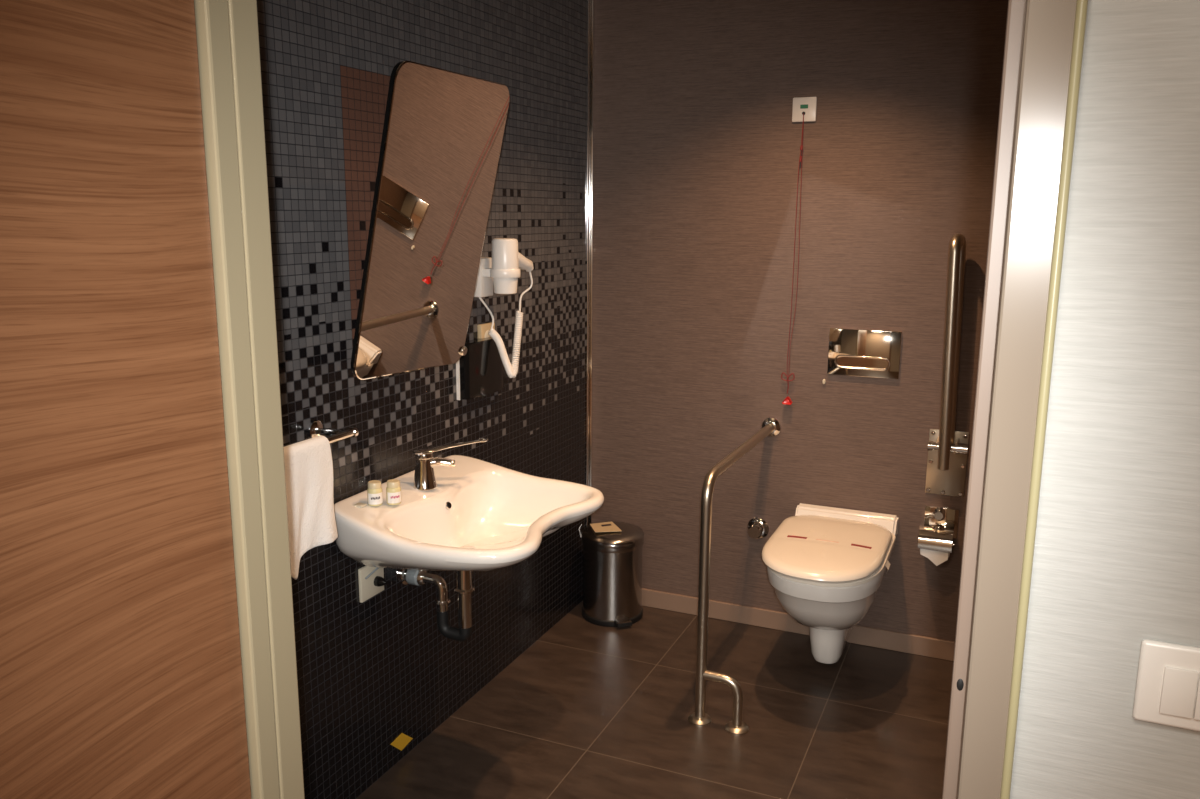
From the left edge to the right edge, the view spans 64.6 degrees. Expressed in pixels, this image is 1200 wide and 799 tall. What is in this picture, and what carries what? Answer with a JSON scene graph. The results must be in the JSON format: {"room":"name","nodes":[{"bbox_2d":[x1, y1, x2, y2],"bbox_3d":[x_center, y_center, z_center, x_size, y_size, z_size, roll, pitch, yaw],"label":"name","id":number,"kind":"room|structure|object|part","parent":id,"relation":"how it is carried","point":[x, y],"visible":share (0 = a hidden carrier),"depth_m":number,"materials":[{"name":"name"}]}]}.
{"room":"hotel room","nodes":[
{"label":"hotel room","id":0,"kind":"room"},
{"bbox_2d":[0,0,250,798],"bbox_3d":[-0.990,0.192,0.371,0.040,2.600,2.186,5,12,23],"label":"door","id":1,"kind":"structure","parent":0,"point":[121,676],"depth_m":1.18,"materials":[{"name":"brown wood"}]},
{"bbox_2d":[194,0,304,798],"bbox_3d":[-0.518,0.239,1.442,0.043,2.100,0.091,5,12,23],"label":"trim","id":2,"kind":"structure","parent":1,"relation":"attached to","point":[227,33],"depth_m":1.37,"materials":[{"name":"beige paint"}]},
{"bbox_2d":[257,0,586,798],"bbox_3d":[-0.559,-0.188,2.715,0.120,2.450,2.320,5,12,23],"label":"wall","id":3,"kind":"structure","parent":0,"point":[378,669],"depth_m":2.66,"materials":[{"name":"tile"}]},
{"bbox_2d":[308,420,358,443],"bbox_3d":[-0.722,0.113,2.101,0.112,0.048,0.462,5,12,23],"label":"towel rail","id":4,"kind":"object","parent":3,"relation":"attached to","point":[315,429],"visible":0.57,"depth_m":2.28,"materials":[{"name":"silver metal"}]},
{"bbox_2d":[284,435,337,579],"bbox_3d":[-0.690,0.251,2.086,0.053,0.296,0.306,5,12,23],"label":"hand towel","id":5,"kind":"object","parent":4,"relation":"hanging from","point":[308,463],"visible":0.56,"depth_m":2.13,"materials":[{"name":"white fabric"}]},
{"bbox_2d":[358,566,386,602],"bbox_3d":[-0.588,0.477,2.581,0.046,0.101,0.169,8,13,34],"label":"outlet plate","id":6,"kind":"object","parent":3,"relation":"attached to","point":[372,581],"visible":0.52,"depth_m":2.54,"materials":[{"name":"beige plastic"}]},
{"bbox_3d":[-0.572,0.448,2.573,0.011,0.040,0.154,10,14,39],"label":"cord","id":7,"kind":"part","parent":6,"relation":"part of","materials":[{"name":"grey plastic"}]},
{"bbox_2d":[391,733,412,750],"bbox_3d":[-0.576,0.995,2.764,0.002,0.052,0.106,5,12,23],"label":"sticker","id":8,"kind":"object","parent":3,"relation":"attached to","point":[402,740],"visible":1,"depth_m":2.76,"materials":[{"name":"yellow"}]},
{"bbox_2d":[351,61,509,379],"bbox_3d":[-0.452,-0.414,2.340,0.332,0.728,0.577,5,12,23],"label":"mirror","id":9,"kind":"object","parent":3,"relation":"attached to","point":[443,130],"visible":1,"depth_m":2.26,"materials":[{"name":"mirror"}]},
{"bbox_2d":[399,569,474,640],"bbox_3d":[-0.453,0.536,2.674,0.224,0.279,0.060,5,12,23],"label":"drain pipe","id":10,"kind":"object","parent":3,"relation":"attached to","point":[464,588],"visible":0.91,"depth_m":2.66,"materials":[{"name":"silver metal"}]},
{"bbox_2d":[334,455,603,570],"bbox_3d":[-0.323,0.346,2.541,0.536,0.227,0.662,5,12,23],"label":"basin","id":11,"kind":"object","parent":3,"relation":"attached to","point":[481,515],"visible":0.98,"depth_m":2.54,"materials":[{"name":"white ceramic"}]},
{"bbox_2d":[353,502,366,507],"bbox_3d":[-0.604,0.266,2.391,0.026,0.006,0.024,5,12,23],"label":"sachet","id":12,"kind":"object","parent":11,"relation":"on","point":[359,505],"visible":1,"depth_m":2.39,"materials":[{"name":"white paper"}]},
{"bbox_2d":[367,480,382,505],"bbox_3d":[-0.571,0.238,2.410,0.038,0.060,0.038,5,12,23],"label":"toiletry bottle","id":13,"kind":"object","parent":11,"relation":"on","point":[374,491],"visible":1,"depth_m":2.40,"materials":[{"name":"beige plastic"}]},
{"bbox_2d":[386,479,401,504],"bbox_3d":[-0.528,0.237,2.434,0.038,0.060,0.038,5,12,23],"label":"toiletry bottle","id":14,"kind":"object","parent":11,"relation":"on","point":[393,490],"visible":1,"depth_m":2.42,"materials":[{"name":"beige plastic"}]},
{"bbox_2d":[412,438,487,490],"bbox_3d":[-0.406,0.177,2.605,0.220,0.116,0.068,-4,12,-22],"label":"tap","id":15,"kind":"object","parent":11,"relation":"on","point":[424,476],"visible":1,"depth_m":2.56,"materials":[{"name":"silver metal"}]},
{"bbox_3d":[-0.434,0.172,2.579,0.081,0.033,0.028,-2,11,-10],"label":"spout","id":16,"kind":"part","parent":15,"relation":"part of","materials":[{"name":"silver metal"}]},
{"bbox_3d":[-0.407,0.129,2.606,0.215,0.021,0.042,-6,13,-29],"label":"lever","id":17,"kind":"part","parent":15,"relation":"part of","materials":[{"name":"silver metal"}]},
{"bbox_2d":[456,334,505,399],"bbox_3d":[-0.361,-0.105,2.979,0.048,0.176,0.262,5,12,23],"label":"dispenser","id":18,"kind":"object","parent":3,"relation":"attached to","point":[481,372],"visible":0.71,"depth_m":2.91,"materials":[{"name":"black"}]},
{"bbox_2d":[477,322,494,337],"bbox_3d":[-0.358,-0.199,3.004,0.018,0.082,0.085,5,12,23],"label":"wall socket","id":19,"kind":"object","parent":3,"relation":"attached to","point":[482,329],"visible":0.46,"depth_m":2.97,"materials":[{"name":"beige plastic"}]},
{"bbox_2d":[474,238,533,377],"bbox_3d":[-0.296,-0.282,2.953,0.158,0.435,0.196,5,12,23],"label":"hair dryer","id":20,"kind":"object","parent":3,"relation":"attached to","point":[502,271],"visible":1,"depth_m":2.88,"materials":[{"name":"white plastic"}]},
{"bbox_3d":[-0.349,-0.264,2.921,0.052,0.113,0.012,-6,13,-31],"label":"cord","id":21,"kind":"part","parent":20,"relation":"part of","materials":[{"name":"white plastic"}]},
{"bbox_3d":[-0.285,-0.170,2.973,0.133,0.208,0.051,-10,15,-42],"label":"coiled cord","id":22,"kind":"part","parent":20,"relation":"part of","materials":[{"name":"white plastic"}]},
{"bbox_3d":[-0.243,-0.428,2.937,0.044,0.071,0.123,5,12,23],"label":"handle","id":23,"kind":"part","parent":20,"relation":"part of","materials":[{"name":"white plastic"}]},
{"bbox_3d":[-0.235,-0.344,3.001,0.050,0.134,0.016,-4,12,-21],"label":"cord","id":24,"kind":"part","parent":20,"relation":"part of","materials":[{"name":"white plastic"}]},
{"bbox_2d":[586,0,593,526],"bbox_3d":[-0.040,-0.381,3.716,0.014,2.450,0.036,5,12,23],"label":"trim","id":25,"kind":"structure","parent":3,"relation":"attached to","point":[590,3],"depth_m":3.67,"materials":[{"name":"silver metal"}]},
{"bbox_2d":[356,601,953,798],"bbox_3d":[0.407,1.149,2.549,2.240,0.100,2.550,5,12,23],"label":"floor","id":26,"kind":"structure","parent":0,"point":[588,710],"depth_m":2.96,"materials":[{"name":"tile"}]},
{"bbox_2d":[578,521,643,627],"bbox_3d":[0.046,0.672,3.741,0.250,0.374,0.251,5,12,23],"label":"pedal bin","id":27,"kind":"object","parent":26,"relation":"on","point":[612,561],"visible":0.96,"depth_m":3.65,"materials":[{"name":"silver metal"}]},
{"bbox_2d":[590,522,621,531],"bbox_3d":[0.017,0.497,3.691,0.102,0.003,0.119,-3,12,-18],"label":"card sign","id":28,"kind":"object","parent":27,"relation":"on","point":[605,526],"visible":1,"depth_m":3.69,"materials":[{"name":"beige paper"}]},
{"bbox_3d":[0.051,0.513,3.713,0.244,0.034,0.244,5,12,23],"label":"lid","id":29,"kind":"part","parent":27,"relation":"part of","materials":[{"name":"silver metal"}]},
{"bbox_3d":[0.091,0.851,3.652,0.060,0.004,0.030,-3,12,-18],"label":"pedal plate","id":30,"kind":"part","parent":27,"relation":"part of","materials":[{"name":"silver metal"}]},
{"bbox_2d":[592,0,1007,640],"bbox_3d":[0.892,-0.314,3.401,2.220,2.450,0.120,5,12,23],"label":"wall","id":31,"kind":"structure","parent":0,"point":[697,142],"depth_m":3.41,"materials":[{"name":"brown paint"}]},
{"bbox_2d":[688,417,780,734],"bbox_3d":[0.518,0.546,3.218,0.195,0.827,0.807,5,12,23],"label":"grab rail","id":32,"kind":"object","parent":31,"relation":"attached to","point":[770,427],"visible":1,"depth_m":2.92,"materials":[{"name":"silver metal"}]},
{"bbox_2d":[747,517,768,538],"bbox_3d":[0.590,0.494,3.592,0.084,0.084,0.059,5,12,23],"label":"valve","id":33,"kind":"object","parent":31,"relation":"attached to","point":[757,528],"visible":1,"depth_m":3.59,"materials":[{"name":"silver metal"}]},
{"bbox_3d":[0.588,0.495,3.585,0.056,0.053,0.045,5,12,23],"label":"valve handle","id":34,"kind":"part","parent":33,"relation":"part of","materials":[{"name":"silver metal"}]},
{"bbox_2d":[642,588,954,660],"bbox_3d":[0.868,0.865,3.566,2.000,0.072,0.012,5,12,23],"label":"baseboard","id":35,"kind":"structure","parent":31,"relation":"attached to","point":[862,635],"depth_m":3.63,"materials":[{"name":"brown wood"}]},
{"bbox_2d":[781,97,816,404],"bbox_3d":[0.699,-0.511,3.365,0.083,1.076,0.030,5,12,23],"label":"emergency pull cord","id":36,"kind":"object","parent":31,"relation":"attached to","point":[804,109],"visible":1,"depth_m":3.29,"materials":[{"name":"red plastic"}]},
{"bbox_3d":[0.686,-0.505,3.371,0.049,0.983,0.010,5,12,23],"label":"pull cord","id":37,"kind":"part","parent":36,"relation":"part of","materials":[{"name":"red fabric"}]},
{"bbox_3d":[0.706,-1.001,3.279,0.083,0.082,0.010,5,12,23],"label":"plate","id":38,"kind":"part","parent":36,"relation":"part of","materials":[{"name":"white plastic"}]},
{"bbox_2d":[762,503,898,663],"bbox_3d":[0.763,0.684,3.219,0.386,0.468,0.658,5,12,23],"label":"toilet","id":39,"kind":"object","parent":31,"relation":"attached to","point":[828,589],"visible":1,"depth_m":3.04,"materials":[{"name":"white ceramic"}]},
{"bbox_3d":[0.748,0.486,3.150,0.380,0.036,0.592,5,12,23],"label":"lid","id":40,"kind":"part","parent":39,"relation":"part of","materials":[{"name":"beige plastic"}]},
{"bbox_2d":[769,533,889,571],"bbox_3d":[0.755,0.504,3.147,0.396,0.075,0.056,5,12,23],"label":"seal","id":41,"kind":"object","parent":39,"relation":"on","point":[876,549],"visible":1,"depth_m":3.13,"materials":[{"name":"beige plastic"}]},
{"bbox_3d":[0.761,0.510,3.165,0.376,0.015,0.586,5,12,23],"label":"seat","id":42,"kind":"part","parent":39,"relation":"part of","materials":[{"name":"beige plastic"}]},
{"bbox_2d":[827,328,901,378],"bbox_3d":[0.927,-0.162,3.338,0.246,0.166,0.017,5,12,23],"label":"flush plate","id":43,"kind":"object","parent":31,"relation":"attached to","point":[851,352],"visible":1,"depth_m":3.33,"materials":[{"name":"silver metal"}]},
{"bbox_3d":[0.922,-0.129,3.341,0.194,0.048,0.006,5,12,23],"label":"button frame","id":44,"kind":"part","parent":43,"relation":"part of","materials":[{"name":"silver metal"}]},
{"bbox_2d":[918,506,958,552],"bbox_3d":[1.173,0.446,3.298,0.124,0.132,0.104,5,12,23],"label":"toilet roll holder","id":45,"kind":"object","parent":31,"relation":"attached to","point":[939,527],"visible":1,"depth_m":3.29,"materials":[{"name":"silver metal"}]},
{"bbox_2d":[920,548,949,565],"bbox_3d":[1.170,0.509,3.313,0.096,0.115,0.094,5,12,23],"label":"toilet paper roll","id":46,"kind":"object","parent":45,"relation":"in","point":[937,557],"visible":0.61,"depth_m":3.27,"materials":[{"name":"white paper"}]},
{"bbox_3d":[1.183,0.398,3.311,0.042,0.042,0.056,5,12,23],"label":"hook knob","id":47,"kind":"part","parent":45,"relation":"part of","materials":[{"name":"silver metal"}]},
{"bbox_2d":[925,234,968,496],"bbox_3d":[1.175,-0.095,3.162,0.130,0.901,0.158,5,12,23],"label":"grab bar","id":48,"kind":"object","parent":31,"relation":"attached to","point":[947,447],"visible":1,"depth_m":3.14,"materials":[{"name":"silver metal"}]},
{"bbox_3d":[1.203,0.220,3.295,0.128,0.231,0.006,5,12,23],"label":"mounting plate","id":49,"kind":"part","parent":48,"relation":"part of","materials":[{"name":"silver metal"}]},
{"bbox_2d":[1010,0,1199,798],"bbox_3d":[0.063,0.122,1.147,4.100,2.450,0.110,5,12,23],"label":"wall","id":50,"kind":"structure","parent":0,"point":[1116,567],"depth_m":0.88,"materials":[{"name":"white paint"}]},
{"bbox_2d":[942,0,1026,798],"bbox_3d":[0.411,0.323,1.044,0.045,2.100,0.086,5,12,23],"label":"trim","id":51,"kind":"structure","parent":50,"relation":"attached to","point":[1014,26],"depth_m":0.94,"materials":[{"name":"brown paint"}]},
{"bbox_2d":[957,0,1087,798],"bbox_3d":[0.399,0.317,0.969,0.049,2.140,0.030,5,12,23],"label":"trim","id":52,"kind":"structure","parent":50,"relation":"attached to","point":[1054,30],"depth_m":0.89,"materials":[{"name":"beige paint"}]},
{"bbox_2d":[1133,639,1199,731],"bbox_3d":[0.578,0.273,0.879,0.142,0.082,0.012,5,12,23],"label":"light switch","id":53,"kind":"object","parent":50,"relation":"attached to","point":[1167,692],"visible":1,"depth_m":0.89,"materials":[{"name":"white plastic"}]}
]}

